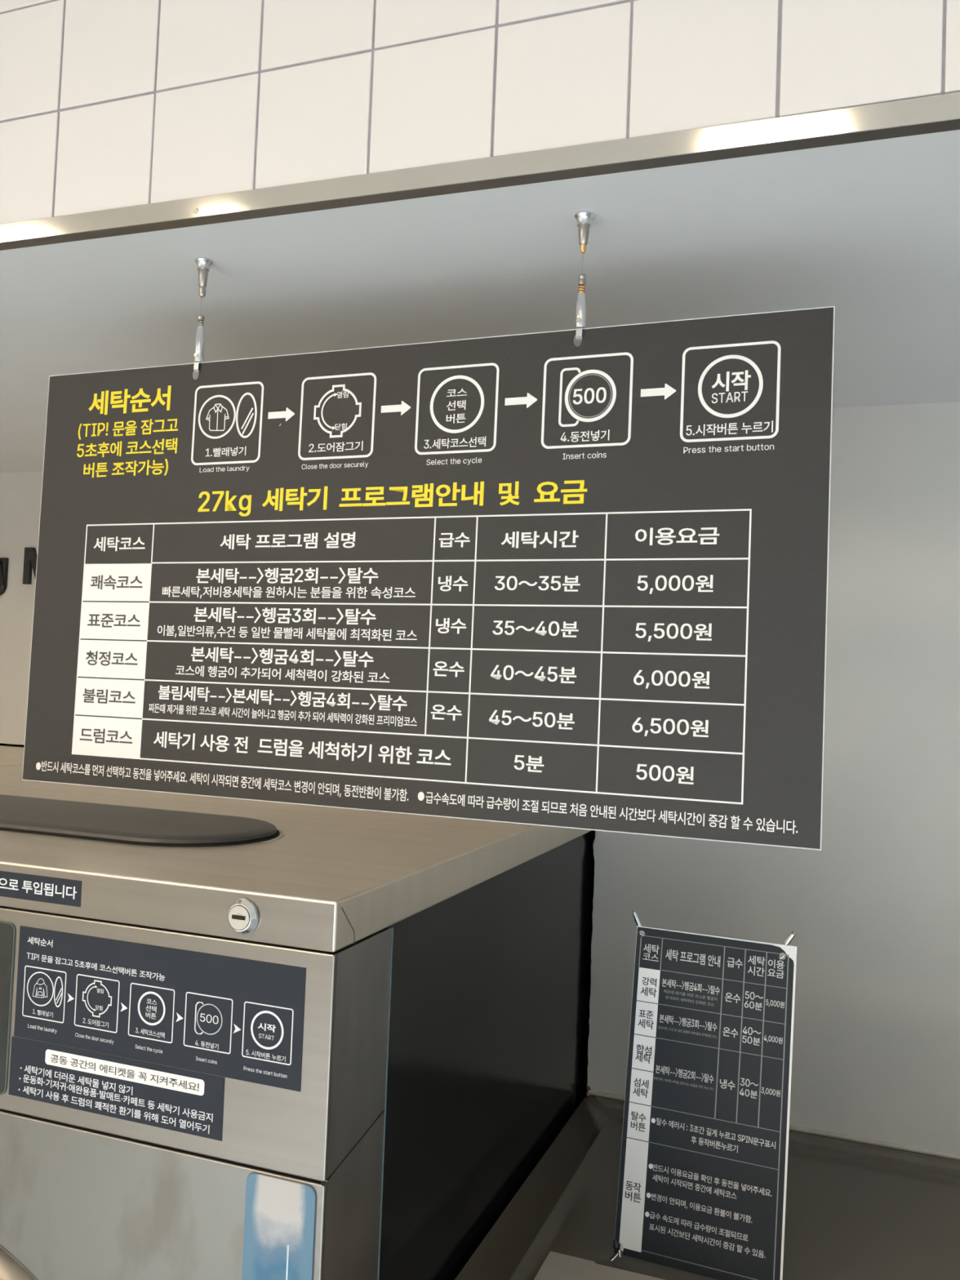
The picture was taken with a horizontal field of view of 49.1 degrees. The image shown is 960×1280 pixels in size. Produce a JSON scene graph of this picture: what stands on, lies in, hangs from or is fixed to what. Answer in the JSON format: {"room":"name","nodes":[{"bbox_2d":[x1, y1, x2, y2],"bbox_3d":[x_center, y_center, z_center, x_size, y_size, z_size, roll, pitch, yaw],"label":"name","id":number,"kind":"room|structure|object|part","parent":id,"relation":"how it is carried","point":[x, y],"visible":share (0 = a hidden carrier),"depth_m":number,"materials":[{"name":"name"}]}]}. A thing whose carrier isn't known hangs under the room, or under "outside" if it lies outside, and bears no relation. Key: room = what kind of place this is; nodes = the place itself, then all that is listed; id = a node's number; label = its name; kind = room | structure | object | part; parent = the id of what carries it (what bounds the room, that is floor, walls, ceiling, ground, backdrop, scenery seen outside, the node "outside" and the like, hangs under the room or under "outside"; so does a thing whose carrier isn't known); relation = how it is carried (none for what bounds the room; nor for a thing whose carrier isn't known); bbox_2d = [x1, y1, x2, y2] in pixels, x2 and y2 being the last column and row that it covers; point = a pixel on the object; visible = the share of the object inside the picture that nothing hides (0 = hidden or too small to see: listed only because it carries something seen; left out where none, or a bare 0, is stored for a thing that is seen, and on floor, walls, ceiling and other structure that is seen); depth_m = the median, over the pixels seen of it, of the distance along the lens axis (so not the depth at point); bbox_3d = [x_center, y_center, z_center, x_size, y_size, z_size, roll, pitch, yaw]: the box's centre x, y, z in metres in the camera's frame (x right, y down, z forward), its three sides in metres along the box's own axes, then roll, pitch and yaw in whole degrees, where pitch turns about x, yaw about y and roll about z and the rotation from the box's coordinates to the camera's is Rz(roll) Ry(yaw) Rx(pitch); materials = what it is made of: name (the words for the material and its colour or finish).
{"room":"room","nodes":[
{"label":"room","id":0,"kind":"room"},
{"bbox_2d":[0,471,43,744],"bbox_3d":[0.919,-0.051,2.184,7.400,0.802,0.012,1,-3,20],"label":"wall","id":1,"kind":"structure","parent":0,"point":[20,492],"depth_m":3.01,"materials":[{"name":"beige paint"}]},
{"bbox_2d":[0,557,8,595],"bbox_3d":[-1.397,-0.183,3.037,0.074,0.111,0.010,1,-3,20],"label":"letter","id":2,"kind":"object","parent":1,"relation":"attached to","point":[3,561],"depth_m":3.02,"materials":[{"name":"black plastic"}]},
{"bbox_2d":[22,547,37,584],"bbox_3d":[-1.244,-0.210,2.982,0.118,0.104,0.010,1,-3,20],"label":"letter","id":3,"kind":"object","parent":1,"relation":"attached to","point":[30,553],"depth_m":2.99,"materials":[{"name":"black plastic"}]},
{"bbox_2d":[195,257,213,271],"bbox_3d":[-0.366,-0.496,1.391,0.023,0.014,0.023,1,-3,20],"label":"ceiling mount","id":4,"kind":"object","parent":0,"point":[203,264],"depth_m":1.38,"materials":[{"name":"silver metal"}]},
{"bbox_2d":[0,129,959,472],"bbox_3d":[0.792,-0.441,1.819,7.400,0.094,1.800,1,-3,20],"label":"ceiling","id":5,"kind":"structure","parent":0,"point":[869,231],"depth_m":1.39,"materials":[{"name":"white paint"}]},
{"bbox_2d":[193,257,213,373],"bbox_3d":[-0.368,-0.428,1.389,0.023,0.151,0.023,1,-3,20],"label":"wire hanger","id":6,"kind":"object","parent":5,"relation":"hanging from","point":[203,264],"visible":1,"depth_m":1.39,"materials":[{"name":"silver metal"}]},
{"bbox_2d":[22,306,835,850],"bbox_3d":[-0.128,-0.078,1.272,1.045,0.564,0.012,1,-3,21],"label":"sign board","id":7,"kind":"object","parent":6,"relation":"hanging from","point":[543,579],"visible":1,"depth_m":1.23,"materials":[{"name":"grey plastic"}]},
{"bbox_2d":[573,210,594,341],"bbox_3d":[0.117,-0.414,1.202,0.023,0.146,0.023,1,-3,20],"label":"wire hanger","id":8,"kind":"object","parent":5,"relation":"hanging from","point":[584,218],"visible":1,"depth_m":1.20,"materials":[{"name":"silver metal"}]},
{"bbox_2d":[0,0,959,223],"bbox_3d":[0.509,-0.844,1.032,7.400,0.689,0.105,1,-3,20],"label":"wall","id":9,"kind":"structure","parent":0,"point":[104,104],"depth_m":1.19,"materials":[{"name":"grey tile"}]},
{"bbox_2d":[0,92,959,250],"bbox_3d":[0.481,-0.493,0.978,7.400,0.104,0.028,1,-3,20],"label":"trim","id":10,"kind":"structure","parent":9,"relation":"attached to","point":[940,113],"depth_m":1.13,"materials":[{"name":"metal"}]},
{"bbox_2d":[573,210,594,227],"bbox_3d":[0.119,-0.480,1.205,0.023,0.013,0.023,1,-3,20],"label":"ceiling mount","id":11,"kind":"object","parent":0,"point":[584,218],"depth_m":1.20,"materials":[{"name":"silver metal"}]},
{"bbox_2d":[586,402,959,1159],"bbox_3d":[2.231,0.684,1.313,4.304,2.215,0.018,1,-3,20],"label":"wall","id":12,"kind":"structure","parent":0,"point":[873,913],"depth_m":1.90,"materials":[{"name":"grey paint"}]},
{"bbox_3d":[-0.204,1.644,-0.736,7.400,0.060,7.055,1,-3,20],"label":"floor","id":13,"kind":"structure","parent":0,"visible":0},
{"bbox_2d":[0,742,24,767],"bbox_3d":[-1.776,0.976,2.461,1.327,1.424,1.551,1,-3,20],"label":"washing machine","id":14,"kind":"object","parent":13,"relation":"on","point":[11,755],"visible":0.02,"depth_m":2.70,"materials":[{"name":"metal"}]},
{"bbox_3d":[-1.773,0.933,2.467,1.304,1.331,1.542,1,-3,20],"label":"frame","id":15,"kind":"part","parent":14,"relation":"part of","materials":[{"name":"black"}]},
{"bbox_2d":[0,764,595,1279],"bbox_3d":[-0.535,0.997,1.972,1.327,1.436,1.604,1,-3,20],"label":"washing machine","id":16,"kind":"object","parent":13,"relation":"on","point":[240,1039],"visible":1,"depth_m":1.18,"materials":[{"name":"metal"}]},
{"bbox_3d":[-0.664,0.421,1.253,0.263,0.192,0.001,1,-3,20],"label":"display glass","id":17,"kind":"part","parent":16,"relation":"part of","materials":[{"name":"black"}]},
{"bbox_3d":[-0.796,1.055,1.271,1.325,1.040,0.006,1,-3,20],"label":"panel","id":18,"kind":"part","parent":16,"relation":"part of","materials":[{"name":"metal"}]},
{"bbox_3d":[-0.768,0.279,1.300,1.321,0.048,0.001,1,-3,20],"label":"lid","id":19,"kind":"part","parent":16,"relation":"part of","materials":[{"name":"metal"}]},
{"bbox_3d":[-0.772,0.420,1.298,1.325,0.227,0.006,1,-3,20],"label":"panel","id":20,"kind":"part","parent":16,"relation":"part of","materials":[{"name":"metal"}]},
{"bbox_3d":[-0.523,0.961,2.002,1.304,1.331,1.542,1,-3,20],"label":"frame","id":21,"kind":"part","parent":16,"relation":"part of","materials":[{"name":"silver metal"}]},
{"bbox_3d":[-0.208,0.690,1.069,0.081,0.277,0.003,1,-3,20],"label":"pull plate","id":22,"kind":"part","parent":16,"relation":"part of","materials":[{"name":"silver metal"}]},
{"bbox_3d":[-0.527,0.315,1.951,1.327,0.052,1.390,1,-3,20],"label":"lid","id":23,"kind":"part","parent":16,"relation":"part of","materials":[{"name":"metal"}]},
{"bbox_3d":[0.083,0.994,1.758,0.004,1.270,1.244,1,-3,20],"label":"panel","id":24,"kind":"part","parent":16,"relation":"part of","materials":[{"name":"black metal"}]},
{"bbox_2d":[454,1095,959,1279],"bbox_3d":[0.529,1.282,1.327,1.118,0.894,1.078,1,-3,20],"label":"washing machine","id":25,"kind":"object","parent":13,"relation":"on","point":[855,1211],"visible":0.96,"depth_m":1.59,"materials":[{"name":"metal"}]},
{"bbox_2d":[609,910,796,1279],"bbox_3d":[0.309,0.631,1.462,0.236,0.464,0.112,1,-3,24],"label":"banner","id":26,"kind":"object","parent":25,"relation":"on","point":[704,1165],"visible":1,"depth_m":1.46,"materials":[{"name":"black plastic"}]},
{"bbox_3d":[0.186,0.851,1.448,0.014,0.014,0.007,3,-2,-8],"label":"foot rod","id":27,"kind":"part","parent":26,"relation":"part of","materials":[{"name":"silver metal"}]},
{"bbox_3d":[0.232,0.414,1.551,0.016,0.025,0.007,1,-3,28],"label":"stand arm","id":28,"kind":"part","parent":26,"relation":"part of","materials":[{"name":"silver metal"}]},
{"bbox_3d":[0.430,0.419,1.464,0.018,0.023,0.008,1,-3,22],"label":"stand arm","id":29,"kind":"part","parent":26,"relation":"part of","materials":[{"name":"silver metal"}]}
]}

